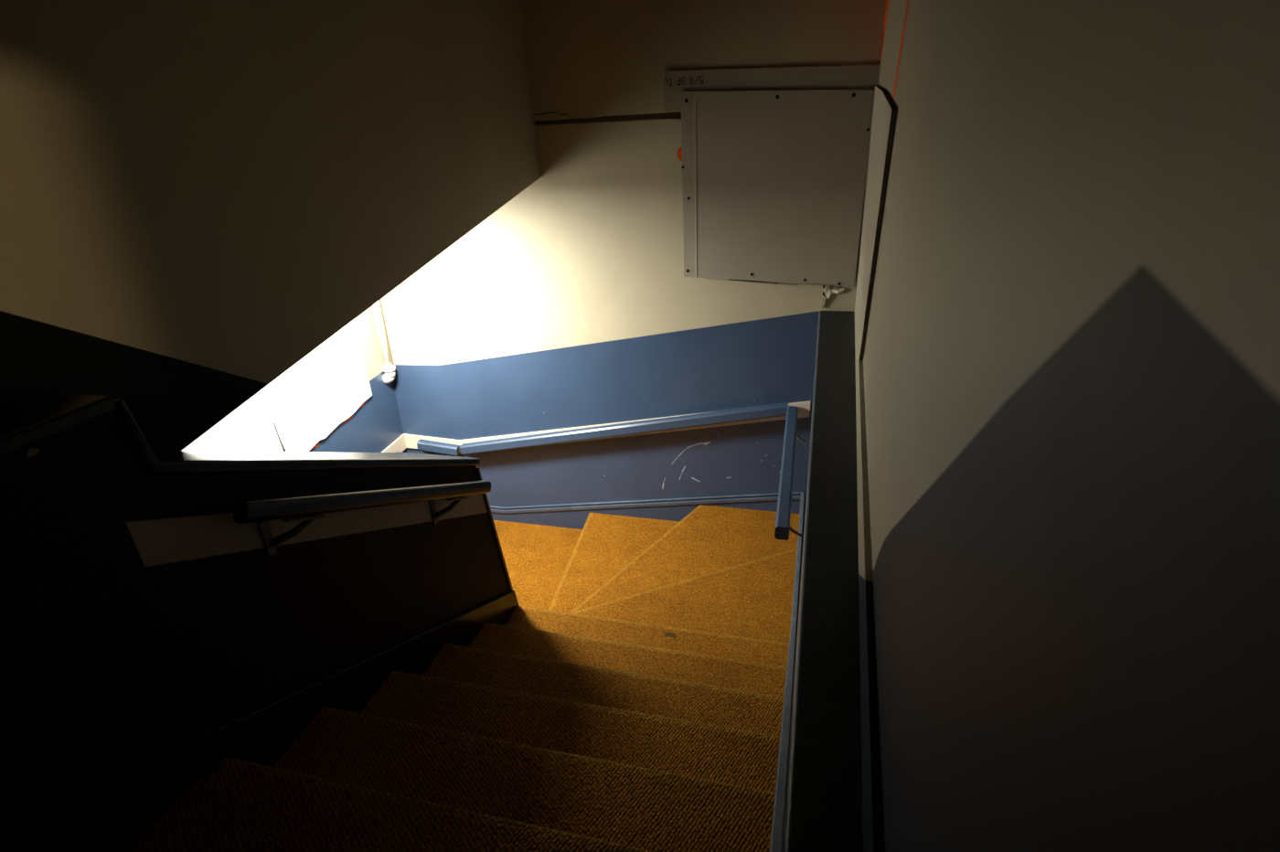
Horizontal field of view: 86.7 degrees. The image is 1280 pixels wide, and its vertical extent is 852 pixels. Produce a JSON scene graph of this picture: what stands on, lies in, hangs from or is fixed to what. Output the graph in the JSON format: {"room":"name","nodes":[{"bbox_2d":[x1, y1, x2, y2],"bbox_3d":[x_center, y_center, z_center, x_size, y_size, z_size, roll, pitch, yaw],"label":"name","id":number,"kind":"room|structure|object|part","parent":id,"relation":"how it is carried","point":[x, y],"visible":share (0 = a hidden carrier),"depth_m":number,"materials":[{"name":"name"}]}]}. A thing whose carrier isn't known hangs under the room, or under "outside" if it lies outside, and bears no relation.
{"room":"stairwell","nodes":[
{"label":"stairwell","id":0,"kind":"room"},
{"bbox_2d":[0,409,509,851],"bbox_3d":[-1.116,1.458,1.941,0.291,3.220,3.270,4,25,14],"label":"wall","id":1,"kind":"structure","parent":0,"point":[139,619],"depth_m":1.44,"materials":[{"name":"paint"}]},
{"bbox_2d":[113,398,159,474],"bbox_3d":[-1.155,0.012,1.401,0.314,0.169,0.034,4,25,14],"label":"trim","id":2,"kind":"structure","parent":1,"relation":"attached to","point":[132,429],"depth_m":1.36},
{"bbox_2d":[0,388,479,474],"bbox_3d":[-1.197,0.390,1.331,0.314,0.826,3.033,4,25,14],"label":"trim","id":3,"kind":"structure","parent":1,"relation":"attached to","point":[27,418],"depth_m":1.47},
{"bbox_2d":[187,590,519,776],"bbox_3d":[-0.775,1.034,2.558,0.020,1.472,1.669,4,25,14],"label":"baseboard","id":4,"kind":"structure","parent":1,"relation":"attached to","point":[261,735],"depth_m":1.96,"materials":[{"name":"paint"}]},
{"bbox_2d":[232,480,490,557],"bbox_3d":[-0.789,0.218,2.143,0.096,0.590,1.120,4,25,14],"label":"handrail","id":5,"kind":"object","parent":1,"relation":"attached to","point":[261,511],"visible":1,"depth_m":1.82,"materials":[{"name":"metal"}]},
{"bbox_3d":[-0.896,0.271,1.754,0.120,0.048,0.025,-23,31,-37],"label":"arm","id":6,"kind":"part","parent":5,"relation":"part of","materials":[{"name":"metal"}]},
{"bbox_3d":[-0.763,0.220,2.137,0.042,0.590,1.120,4,25,14],"label":"rail","id":7,"kind":"part","parent":5,"relation":"part of","materials":[{"name":"black metal"}]},
{"bbox_3d":[-0.708,0.302,2.517,0.120,0.048,0.025,-23,31,-37],"label":"arm","id":8,"kind":"part","parent":5,"relation":"part of","materials":[{"name":"metal"}]},
{"bbox_2d":[475,467,512,591],"bbox_3d":[-0.749,0.758,3.227,0.302,1.425,0.283,4,25,14],"label":"trim","id":9,"kind":"structure","parent":1,"relation":"attached to","point":[477,470],"depth_m":2.98,"materials":[{"name":"paint"}]},
{"bbox_2d":[0,0,540,450],"bbox_3d":[-1.225,-0.787,1.757,0.100,2.312,4.730,4,25,14],"label":"wall","id":10,"kind":"structure","parent":0,"point":[197,197],"depth_m":1.88,"materials":[{"name":"beige paint"}]},
{"bbox_2d":[273,306,406,452],"bbox_3d":[-2.393,0.305,2.592,0.116,4.890,4.730,4,25,14],"label":"wall","id":11,"kind":"structure","parent":0,"point":[376,424],"depth_m":4.58,"materials":[{"name":"blue paint"}]},
{"bbox_2d":[181,387,283,451],"bbox_3d":[-2.162,0.095,3.252,0.013,1.430,1.076,4,25,14],"label":"sheet","id":12,"kind":"object","parent":11,"relation":"attached to","point":[250,427],"visible":0.02,"depth_m":3.57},
{"bbox_2d":[264,319,372,451],"bbox_3d":[-1.941,-0.510,3.981,0.013,1.288,0.860,4,25,14],"label":"sheet","id":13,"kind":"object","parent":11,"relation":"attached to","point":[323,389],"visible":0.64,"depth_m":4.09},
{"bbox_2d":[372,299,395,383],"bbox_3d":[-1.761,-0.857,4.489,0.092,1.231,0.084,4,25,14],"label":"pipe","id":14,"kind":"object","parent":11,"relation":"attached to","point":[389,369],"visible":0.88,"depth_m":4.61,"materials":[{"name":"white metal"}]},
{"bbox_2d":[379,0,885,661],"bbox_3d":[-0.242,-0.572,4.311,3.340,4.890,0.135,4,25,14],"label":"wall","id":15,"kind":"structure","parent":0,"point":[572,304],"depth_m":4.14,"materials":[{"name":"paint"}]},
{"bbox_2d":[416,439,460,456],"bbox_3d":[-1.438,0.155,4.885,0.315,0.105,0.088,4,25,14],"label":"handrail","id":16,"kind":"object","parent":15,"relation":"attached to","point":[432,446],"visible":0.99,"depth_m":4.84,"materials":[{"name":"blue paint"}]},
{"bbox_2d":[382,401,810,453],"bbox_3d":[-0.512,0.305,4.000,2.880,0.612,1.330,4,25,14],"label":"trim","id":17,"kind":"structure","parent":15,"relation":"attached to","point":[405,441],"depth_m":4.64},
{"bbox_2d":[459,402,789,454],"bbox_3d":[-0.177,0.024,4.472,2.258,0.522,0.088,4,25,14],"label":"handrail","id":18,"kind":"object","parent":15,"relation":"attached to","point":[777,410],"visible":0.97,"depth_m":4.39,"materials":[{"name":"blue paint"}]},
{"bbox_2d":[490,491,804,529],"bbox_3d":[-0.322,0.673,4.861,2.880,0.746,0.026,4,25,14],"label":"baseboard","id":19,"kind":"structure","parent":15,"relation":"attached to","point":[570,516],"depth_m":4.73,"materials":[{"name":"blue paint"}]},
{"bbox_2d":[663,64,880,110],"bbox_3d":[0.646,-1.724,3.439,1.072,0.194,0.014,4,25,14],"label":"strip","id":20,"kind":"object","parent":15,"relation":"attached to","point":[861,77],"visible":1,"depth_m":3.42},
{"bbox_2d":[681,89,874,287],"bbox_3d":[0.709,-1.256,3.638,0.973,1.016,0.047,4,25,14],"label":"sheet","id":21,"kind":"object","parent":15,"relation":"attached to","point":[773,182],"visible":0.97,"depth_m":3.60,"materials":[{"name":"white metal"}]},
{"bbox_2d":[782,310,863,851],"bbox_3d":[0.665,1.525,2.305,0.373,2.650,4.730,4,25,14],"label":"wall ledge","id":22,"kind":"object","parent":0,"point":[824,801],"visible":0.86,"depth_m":1.49,"materials":[{"name":"paint"}]},
{"bbox_2d":[769,493,804,851],"bbox_3d":[0.662,0.955,2.951,0.024,1.773,3.130,4,25,14],"label":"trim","id":23,"kind":"structure","parent":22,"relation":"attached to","point":[776,844],"depth_m":1.82,"materials":[{"name":"paint"}]},
{"bbox_2d":[774,405,808,540],"bbox_3d":[0.757,0.217,3.354,0.128,0.219,1.116,4,25,14],"label":"handrail","id":24,"kind":"object","parent":22,"relation":"attached to","point":[783,527],"visible":1,"depth_m":3.18,"materials":[{"name":"blue paint"}]},
{"bbox_2d":[863,0,1279,851],"bbox_3d":[0.587,-0.649,1.315,0.101,2.350,4.734,4,25,15],"label":"wall","id":25,"kind":"structure","parent":0,"point":[1072,357],"depth_m":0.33,"materials":[{"name":"beige paint"}]},
{"bbox_2d":[854,293,885,851],"bbox_3d":[0.574,0.255,1.739,0.015,0.135,4.732,4,25,15],"label":"baseboard","id":26,"kind":"structure","parent":25,"relation":"attached to","point":[872,801],"depth_m":1.27,"materials":[{"name":"wood"}]},
{"bbox_2d":[856,85,897,360],"bbox_3d":[0.929,-0.837,2.725,0.015,1.000,1.791,4,25,15],"label":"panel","id":27,"kind":"object","parent":25,"relation":"attached to","point":[884,114],"visible":1,"depth_m":2.44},
{"bbox_3d":[-1.992,3.128,2.127,1.280,0.100,1.800,4,25,14],"label":"floor","id":28,"kind":"structure","parent":0,"visible":0},
{"bbox_2d":[128,504,799,851],"bbox_3d":[-0.738,1.260,3.337,2.885,2.300,3.391,4,25,14],"label":"staircase","id":29,"kind":"structure","parent":28,"relation":"on","point":[631,698],"depth_m":1.99,"materials":[{"name":"orange carpet"}]}
]}

